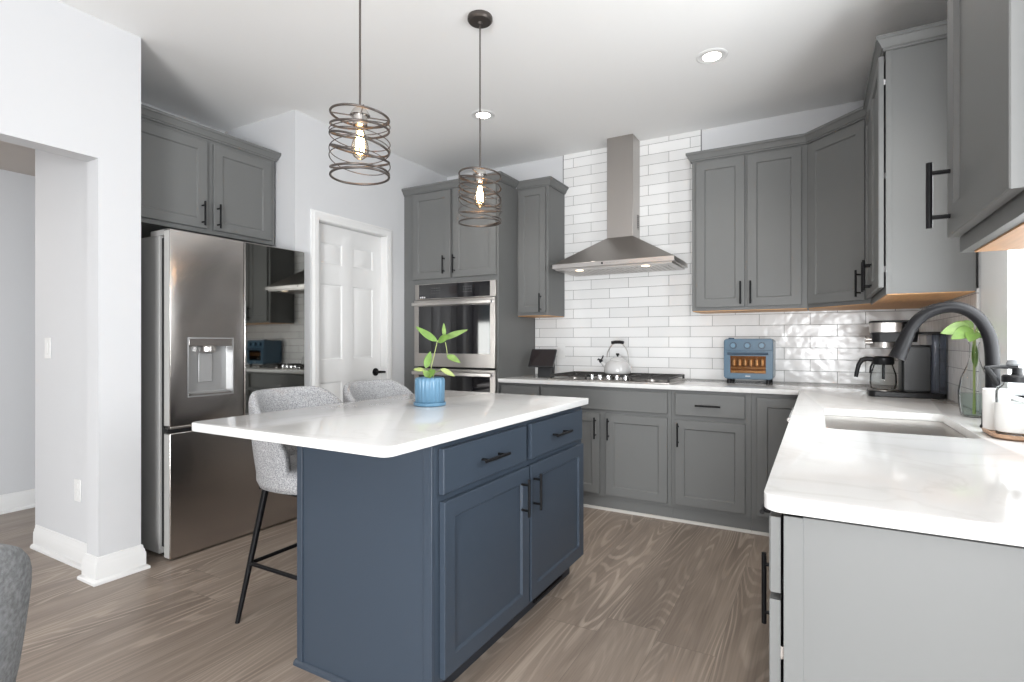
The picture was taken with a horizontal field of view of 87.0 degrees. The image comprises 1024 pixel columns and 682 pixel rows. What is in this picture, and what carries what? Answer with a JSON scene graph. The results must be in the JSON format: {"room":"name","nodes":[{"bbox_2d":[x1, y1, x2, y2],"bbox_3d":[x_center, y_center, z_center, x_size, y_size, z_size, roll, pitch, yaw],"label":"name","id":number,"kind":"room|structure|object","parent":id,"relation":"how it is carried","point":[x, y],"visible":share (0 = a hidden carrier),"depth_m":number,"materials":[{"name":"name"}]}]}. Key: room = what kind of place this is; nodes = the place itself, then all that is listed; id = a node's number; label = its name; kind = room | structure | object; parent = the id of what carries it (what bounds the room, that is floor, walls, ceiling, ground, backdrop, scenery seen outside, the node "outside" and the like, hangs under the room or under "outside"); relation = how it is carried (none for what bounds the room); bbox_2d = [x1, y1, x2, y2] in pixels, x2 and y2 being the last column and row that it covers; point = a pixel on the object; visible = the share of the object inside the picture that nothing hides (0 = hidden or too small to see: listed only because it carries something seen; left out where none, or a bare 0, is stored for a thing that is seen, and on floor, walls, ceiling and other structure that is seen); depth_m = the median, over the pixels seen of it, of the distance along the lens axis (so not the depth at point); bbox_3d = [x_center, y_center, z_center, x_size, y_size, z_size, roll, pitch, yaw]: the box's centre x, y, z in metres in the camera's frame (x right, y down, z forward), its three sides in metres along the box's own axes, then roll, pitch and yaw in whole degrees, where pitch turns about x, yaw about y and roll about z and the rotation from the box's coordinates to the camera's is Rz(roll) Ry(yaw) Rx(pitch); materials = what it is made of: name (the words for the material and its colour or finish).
{"room":"kitchen","nodes":[
{"label":"kitchen","id":0,"kind":"room"},
{"bbox_2d":[0,169,34,494],"bbox_3d":[-4.206,-0.005,2.897,0.225,2.410,7.900,0,0,29],"label":"wall","id":1,"kind":"structure","parent":0,"point":[17,190],"depth_m":3.85,"materials":[{"name":"grey paint"}]},
{"bbox_2d":[0,489,34,514],"bbox_3d":[-4.095,1.135,2.834,0.030,0.130,7.700,0,0,29],"label":"baseboard","id":2,"kind":"structure","parent":1,"relation":"attached to","point":[21,500],"depth_m":3.85,"materials":[{"name":"white paint"}]},
{"bbox_2d":[0,141,34,175],"bbox_3d":[-3.447,-1.255,2.467,1.969,0.090,8.100,0,0,29],"label":"ceiling","id":3,"kind":"structure","parent":0,"point":[13,157],"depth_m":3.56,"materials":[{"name":"beige paint"}]},
{"bbox_2d":[35,149,86,542],"bbox_3d":[-2.436,-0.205,3.047,0.779,2.810,0.135,0,0,29],"label":"wall","id":4,"kind":"structure","parent":0,"point":[60,181],"depth_m":3.01,"materials":[{"name":"grey paint"}]},
{"bbox_2d":[45,338,50,358],"bbox_3d":[-2.658,0.035,3.090,0.072,0.120,0.010,0,0,29],"label":"light switch","id":5,"kind":"object","parent":4,"relation":"attached to","point":[47,340],"visible":1,"depth_m":3.08,"materials":[{"name":"white plastic"}]},
{"bbox_2d":[74,479,80,501],"bbox_3d":[-2.345,0.800,2.913,0.072,0.120,0.009,0,0,29],"label":"power outlet","id":6,"kind":"object","parent":4,"relation":"attached to","point":[77,483],"visible":1,"depth_m":2.91,"materials":[{"name":"white plastic"}]},
{"bbox_2d":[30,524,149,586],"bbox_3d":[-2.378,1.135,2.980,0.906,0.130,0.257,0,0,29],"label":"baseboard","id":7,"kind":"structure","parent":4,"relation":"attached to","point":[95,571],"depth_m":2.83,"materials":[{"name":"white paint"}]},
{"bbox_2d":[141,102,224,132],"bbox_3d":[-2.471,-0.205,3.716,0.060,2.810,0.995,0,0,29],"label":"wall","id":8,"kind":"structure","parent":0,"point":[141,102],"depth_m":3.85,"materials":[{"name":"grey paint"}]},
{"bbox_2d":[141,104,280,245],"bbox_3d":[-2.140,-1.006,3.538,0.673,0.652,0.997,0,0,29],"label":"upper cabinet","id":9,"kind":"object","parent":8,"relation":"attached to","point":[196,178],"visible":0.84,"depth_m":3.34,"materials":[{"name":"grey paint"}]},
{"bbox_2d":[0,0,446,556],"bbox_3d":[-2.553,-0.205,1.961,0.145,2.810,7.900,0,0,29],"label":"wall","id":10,"kind":"structure","parent":0,"point":[70,78],"depth_m":2.75,"materials":[{"name":"grey paint"}]},
{"bbox_2d":[310,209,391,386],"bbox_3d":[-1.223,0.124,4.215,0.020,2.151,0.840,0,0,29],"label":"trim","id":11,"kind":"structure","parent":10,"relation":"attached to","point":[315,215],"depth_m":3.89,"materials":[{"name":"white paint"}]},
{"bbox_2d":[319,223,385,401],"bbox_3d":[-1.268,0.155,4.245,0.092,2.073,0.710,0,0,29],"label":"door","id":12,"kind":"structure","parent":10,"relation":"in","point":[349,261],"depth_m":4.23,"materials":[{"name":"white paint"}]},
{"bbox_2d":[225,113,283,248],"bbox_3d":[-1.904,-0.205,4.016,0.750,2.810,0.085,0,0,29],"label":"wall","id":13,"kind":"structure","parent":0,"point":[268,133],"depth_m":3.84,"materials":[{"name":"grey paint"}]},
{"bbox_2d":[0,507,770,681],"bbox_3d":[-0.736,1.260,0.933,8.200,0.120,8.100,0,0,29],"label":"floor","id":14,"kind":"structure","parent":0,"point":[646,599],"depth_m":2.35,"materials":[{"name":"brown wood"}]},
{"bbox_2d":[0,544,31,681],"bbox_3d":[-1.312,0.807,1.079,0.479,0.791,0.523,0,0,41],"label":"dining chair","id":15,"kind":"object","parent":14,"relation":"on","point":[15,563],"visible":1,"depth_m":1.15,"materials":[{"name":"grey fabric"}]},
{"bbox_2d":[141,229,303,559],"bbox_3d":[-1.982,0.289,3.517,0.826,1.822,0.887,0,0,29],"label":"refrigerator","id":16,"kind":"object","parent":14,"relation":"on","point":[222,319],"visible":0.75,"depth_m":3.12,"materials":[{"name":"grey metal"}]},
{"bbox_2d":[235,386,342,623],"bbox_3d":[-0.896,0.709,2.443,0.503,0.986,0.528,0,0,29],"label":"bar stool","id":17,"kind":"object","parent":14,"relation":"on","point":[275,463],"visible":0.48,"depth_m":2.32,"materials":[{"name":"grey fabric"}]},
{"bbox_2d":[343,379,412,402],"bbox_3d":[-0.631,0.709,2.910,0.503,0.986,0.528,0,0,29],"label":"bar stool","id":18,"kind":"object","parent":14,"relation":"on","point":[367,389],"visible":0.25,"depth_m":3.05,"materials":[{"name":"grey fabric"}]},
{"bbox_2d":[293,406,582,681],"bbox_3d":[-0.202,0.758,2.373,0.701,0.884,1.242,0,0,29],"label":"kitchen island","id":19,"kind":"object","parent":14,"relation":"on","point":[411,566],"visible":0.89,"depth_m":1.90,"materials":[{"name":"blue wood"}]},
{"bbox_2d":[192,390,587,457],"bbox_3d":[-0.380,0.301,2.342,0.939,0.030,1.493,0,0,29],"label":"island countertop","id":20,"kind":"structure","parent":19,"relation":"on","point":[392,426],"depth_m":1.96,"materials":[{"name":"white stone"}]},
{"bbox_2d":[413,323,466,406],"bbox_3d":[-0.333,0.099,2.422,0.240,0.373,0.154,0,0,29],"label":"potted plant","id":21,"kind":"object","parent":20,"relation":"on","point":[429,390],"visible":1,"depth_m":2.40,"materials":[{"name":"green plant"}]},
{"bbox_2d":[533,573,562,603],"bbox_3d":[0.174,1.147,2.562,0.018,0.063,0.300,0,0,29],"label":"toe kick","id":22,"kind":"object","parent":19,"relation":"attached to","point":[554,583],"depth_m":2.54,"materials":[{"name":"wood"}]},
{"bbox_2d":[401,171,534,393],"bbox_3d":[-0.368,-0.066,4.728,1.001,2.532,0.689,0,0,29],"label":"tall cabinet","id":23,"kind":"object","parent":14,"relation":"on","point":[438,249],"visible":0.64,"depth_m":4.46,"materials":[{"name":"grey paint"}]},
{"bbox_2d":[412,280,496,392],"bbox_3d":[-0.353,0.180,4.668,0.813,1.340,0.642,0,0,29],"label":"double oven","id":24,"kind":"object","parent":23,"relation":"in","point":[471,306],"visible":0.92,"depth_m":4.39,"materials":[{"name":"silver metal"}]},
{"bbox_2d":[500,382,540,394],"bbox_3d":[0.196,0.758,4.415,0.361,0.884,0.661,0,0,29],"label":"base cabinet","id":25,"kind":"object","parent":14,"relation":"on","point":[508,388],"visible":0.09,"depth_m":4.16,"materials":[{"name":"grey paint"}]},
{"bbox_2d":[498,374,1023,546],"bbox_3d":[0.627,0.301,2.742,2.757,0.030,3.167,0,0,29],"label":"countertop","id":26,"kind":"structure","parent":25,"relation":"on","point":[971,487],"depth_m":1.23,"materials":[{"name":"white stone"}]},
{"bbox_2d":[528,349,556,376],"bbox_3d":[0.258,0.172,4.404,0.216,0.227,0.148,0,0,23],"label":"smart display","id":27,"kind":"object","parent":26,"relation":"on","point":[544,359],"visible":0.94,"depth_m":4.38,"materials":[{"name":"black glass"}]},
{"bbox_2d":[530,350,554,365],"bbox_3d":[0.246,0.128,4.377,0.195,0.122,0.078,0,0,23],"label":"screen","id":28,"kind":"object","parent":27,"relation":"attached to","point":[538,357],"depth_m":4.37,"materials":[{"name":"black glass"}]},
{"bbox_2d":[548,371,685,383],"bbox_3d":[0.800,0.264,4.120,0.924,0.043,0.520,0,0,29],"label":"gas cooktop","id":29,"kind":"object","parent":26,"relation":"in","point":[654,378],"visible":0.98,"depth_m":4.00,"materials":[{"name":"silver metal"}]},
{"bbox_2d":[597,340,630,373],"bbox_3d":[0.804,0.117,4.171,0.234,0.258,0.208,0,0,-14],"label":"kettle","id":30,"kind":"object","parent":29,"relation":"on","point":[616,365],"visible":1,"depth_m":4.11,"materials":[{"name":"silver metal"}]},
{"bbox_2d":[724,338,775,383],"bbox_3d":[1.667,0.128,3.788,0.312,0.316,0.274,0,0,29],"label":"toaster oven","id":31,"kind":"object","parent":26,"relation":"on","point":[755,359],"visible":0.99,"depth_m":3.69,"materials":[{"name":"blue metal"}]},
{"bbox_2d":[825,415,966,437],"bbox_3d":[1.371,0.405,1.964,0.460,0.178,0.686,0,0,29],"label":"sink","id":32,"kind":"object","parent":26,"relation":"in","point":[917,427],"visible":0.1,"depth_m":2.02,"materials":[{"name":"silver metal"}]},
{"bbox_2d":[864,320,945,398],"bbox_3d":[2.063,0.087,2.849,0.337,0.398,0.190,0,0,29],"label":"coffee maker","id":33,"kind":"object","parent":26,"relation":"on","point":[922,374],"visible":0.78,"depth_m":2.75,"materials":[{"name":"black plastic"}]},
{"bbox_2d":[854,356,896,389],"bbox_3d":[1.981,0.165,2.932,0.124,0.178,0.185,0,0,-37],"label":"coffee carafe","id":34,"kind":"object","parent":33,"relation":"on","point":[876,360],"visible":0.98,"depth_m":2.89,"materials":[{"name":"clear glass"}]},
{"bbox_2d":[870,342,894,347],"bbox_3d":[1.989,0.014,2.890,0.120,0.030,0.119,0,0,29],"label":"basket","id":35,"kind":"object","parent":33,"relation":"on","point":[872,344],"depth_m":2.84,"materials":[{"name":"silver metal"}]},
{"bbox_2d":[888,301,1000,427],"bbox_3d":[1.472,0.073,1.834,0.318,0.425,0.112,0,0,29],"label":"faucet","id":36,"kind":"object","parent":26,"relation":"on","point":[900,350],"visible":0.8,"depth_m":1.82,"materials":[{"name":"black metal"}]},
{"bbox_2d":[958,342,984,417],"bbox_3d":[1.762,0.143,2.059,0.098,0.285,0.098,0,0,-41],"label":"bottle vase","id":37,"kind":"object","parent":26,"relation":"on","point":[960,404],"visible":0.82,"depth_m":2.07,"materials":[{"name":"clear glass"}]},
{"bbox_2d":[941,320,981,413],"bbox_3d":[1.748,0.096,2.055,0.192,0.360,0.116,0,0,29],"label":"plant cutting","id":38,"kind":"object","parent":37,"relation":"in","point":[964,329],"visible":0.75,"depth_m":2.06,"materials":[{"name":"green plant"}]},
{"bbox_2d":[982,427,1023,441],"bbox_3d":[1.506,0.278,1.625,0.121,0.016,0.201,0,0,29],"label":"wooden tray","id":39,"kind":"object","parent":26,"relation":"on","point":[992,433],"visible":0.59,"depth_m":1.57,"materials":[{"name":"brown wood"}]},
{"bbox_2d":[982,388,1010,430],"bbox_3d":[1.507,0.210,1.681,0.067,0.128,0.067,0,0,29],"label":"tumbler","id":40,"kind":"object","parent":39,"relation":"on","point":[988,394],"visible":0.7,"depth_m":1.67,"materials":[{"name":"white ceramic"}]},
{"bbox_2d":[983,358,1023,436],"bbox_3d":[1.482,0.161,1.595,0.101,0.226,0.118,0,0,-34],"label":"soap dispenser","id":41,"kind":"object","parent":39,"relation":"on","point":[1008,415],"visible":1,"depth_m":1.58,"materials":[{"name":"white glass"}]},
{"bbox_2d":[541,384,671,520],"bbox_3d":[0.777,0.758,4.087,0.971,0.884,0.661,0,0,29],"label":"base cabinet","id":42,"kind":"object","parent":14,"relation":"on","point":[626,439],"visible":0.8,"depth_m":3.75,"materials":[{"name":"grey paint"}]},
{"bbox_2d":[672,390,751,533],"bbox_3d":[1.413,0.758,3.727,0.489,0.884,0.661,0,0,29],"label":"base cabinet","id":43,"kind":"object","parent":14,"relation":"on","point":[711,430],"visible":0.9,"depth_m":3.48,"materials":[{"name":"grey paint"}]},
{"bbox_2d":[751,393,797,535],"bbox_3d":[1.769,0.758,3.548,0.304,0.884,0.622,0,0,29],"label":"base cabinet","id":44,"kind":"object","parent":14,"relation":"on","point":[769,412],"visible":0.41,"depth_m":3.32,"materials":[{"name":"grey paint"}]},
{"bbox_2d":[787,406,793,421],"bbox_3d":[1.699,0.760,2.607,0.640,0.880,0.600,0,0,29],"label":"dishwasher","id":45,"kind":"object","parent":14,"relation":"on","point":[792,408],"visible":0.12,"depth_m":2.69,"materials":[{"name":"silver metal"}]},
{"bbox_2d":[759,500,1023,681],"bbox_3d":[0.862,0.758,1.065,0.695,0.884,0.418,0,0,29],"label":"base cabinet","id":46,"kind":"object","parent":14,"relation":"on","point":[849,602],"visible":0.75,"depth_m":0.94,"materials":[{"name":"grey paint"}]},
{"bbox_2d":[58,0,946,176],"bbox_3d":[-0.218,-1.660,0.640,7.010,0.100,8.100,0,0,29],"label":"ceiling","id":47,"kind":"structure","parent":0,"point":[559,77],"depth_m":3.09,"materials":[{"name":"white paint"}]},
{"bbox_2d":[329,0,390,185],"bbox_3d":[-0.555,-1.105,1.973,0.218,1.011,0.218,0,0,-22],"label":"pendant light","id":48,"kind":"object","parent":47,"relation":"hanging from","point":[359,114],"visible":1,"depth_m":1.95,"materials":[{"name":"brown metal"}]},
{"bbox_2d":[350,107,369,128],"bbox_3d":[-0.555,-0.822,1.973,0.072,0.072,0.072,0,0,-22],"label":"socket","id":49,"kind":"object","parent":48,"relation":"attached to","point":[356,112],"depth_m":1.95,"materials":[{"name":"silver metal"}]},
{"bbox_2d":[458,10,501,226],"bbox_3d":[-0.159,-1.098,2.675,0.218,1.024,0.218,0,0,16],"label":"pendant light","id":50,"kind":"object","parent":47,"relation":"hanging from","point":[480,19],"visible":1,"depth_m":2.66,"materials":[{"name":"brown metal"}]},
{"bbox_2d":[473,169,486,183],"bbox_3d":[-0.158,-0.822,2.675,0.072,0.072,0.072,0,0,16],"label":"socket","id":51,"kind":"object","parent":50,"relation":"attached to","point":[479,172],"depth_m":2.65,"materials":[{"name":"silver metal"}]},
{"bbox_2d":[471,110,494,119],"bbox_3d":[-0.204,-1.607,3.827,0.168,0.006,0.168,0,0,29],"label":"recessed light","id":52,"kind":"object","parent":47,"relation":"in","point":[485,114],"visible":0.94,"depth_m":3.81,"materials":[{"name":"white paint"}]},
{"bbox_2d":[696,48,727,63],"bbox_3d":[1.125,-1.607,3.040,0.168,0.006,0.168,0,0,29],"label":"recessed light","id":53,"kind":"object","parent":47,"relation":"in","point":[714,55],"visible":1,"depth_m":3.04,"materials":[{"name":"white paint"}]},
{"bbox_2d":[447,100,878,385],"bbox_3d":[1.082,-0.205,4.374,3.875,2.810,0.120,0,0,29],"label":"wall","id":54,"kind":"structure","parent":0,"point":[802,122],"depth_m":3.94,"materials":[{"name":"grey paint"}]},
{"bbox_2d":[516,176,568,317],"bbox_3d":[0.250,-0.772,4.547,0.325,1.116,0.384,0,0,29],"label":"upper cabinet","id":55,"kind":"object","parent":54,"relation":"attached to","point":[540,201],"visible":0.99,"depth_m":4.44,"materials":[{"name":"grey paint"}]},
{"bbox_2d":[552,134,687,276],"bbox_3d":[0.831,-1.079,4.176,0.934,1.059,0.456,0,0,29],"label":"range hood","id":56,"kind":"object","parent":54,"relation":"attached to","point":[623,251],"visible":1,"depth_m":4.18,"materials":[{"name":"silver metal"}]},
{"bbox_2d":[535,130,919,385],"bbox_3d":[1.404,-0.662,4.119,2.747,1.896,0.008,0,0,29],"label":"backsplash","id":57,"kind":"structure","parent":54,"relation":"attached to","point":[656,322],"depth_m":4.22,"materials":[{"name":"white tile"}]},
{"bbox_2d":[558,344,564,357],"bbox_3d":[0.426,0.075,4.662,0.072,0.120,0.009,0,0,29],"label":"power outlet","id":58,"kind":"object","parent":57,"relation":"attached to","point":[561,347],"visible":1,"depth_m":4.66,"materials":[{"name":"white plastic"}]},
{"bbox_2d":[686,133,807,313],"bbox_3d":[1.633,-0.772,3.764,0.754,1.116,0.384,0,0,29],"label":"upper cabinet","id":59,"kind":"object","parent":54,"relation":"attached to","point":[750,200],"visible":0.96,"depth_m":3.61,"materials":[{"name":"grey paint"}]},
{"bbox_2d":[805,106,930,310],"bbox_3d":[2.159,-0.772,3.312,0.636,1.116,0.651,0,0,29],"label":"upper cabinet","id":60,"kind":"object","parent":54,"relation":"attached to","point":[836,148],"visible":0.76,"depth_m":3.25,"materials":[{"name":"grey paint"}]},
{"bbox_2d":[976,249,1023,412],"bbox_3d":[1.849,-0.205,1.947,0.150,2.810,3.350,0,0,29],"label":"wall","id":61,"kind":"structure","parent":0,"point":[1018,255],"depth_m":1.82,"materials":[{"name":"grey paint"}]},
{"bbox_2d":[861,20,975,304],"bbox_3d":[1.920,-0.768,2.623,0.373,1.124,0.812,0,0,29],"label":"upper cabinet","id":62,"kind":"object","parent":61,"relation":"attached to","point":[905,103],"visible":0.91,"depth_m":2.32,"materials":[{"name":"grey paint"}]},
{"bbox_2d":[920,288,978,411],"bbox_3d":[2.253,0.033,2.822,0.008,0.505,1.411,0,0,29],"label":"backsplash","id":63,"kind":"structure","parent":61,"relation":"attached to","point":[957,350],"depth_m":2.51,"materials":[{"name":"white tile"}]},
{"bbox_2d":[926,0,1023,252],"bbox_3d":[0.931,-0.754,0.866,0.380,1.145,0.519,0,0,29],"label":"upper cabinet","id":64,"kind":"object","parent":61,"relation":"attached to","point":[984,171],"visible":1,"depth_m":0.93,"materials":[{"name":"grey paint"}]},
{"bbox_2d":[981,250,1012,410],"bbox_3d":[1.531,-0.588,1.558,0.020,1.744,1.340,0,0,29],"label":"trim","id":65,"kind":"structure","parent":61,"relation":"attached to","point":[996,266],"depth_m":1.88,"materials":[{"name":"white paint"}]},
{"bbox_2d":[1011,395,1023,401],"bbox_3d":[1.589,0.193,1.525,0.185,0.025,0.660,0,0,29],"label":"trim","id":66,"kind":"structure","parent":61,"relation":"attached to","point":[1017,398],"depth_m":1.72,"materials":[{"name":"white paint"}]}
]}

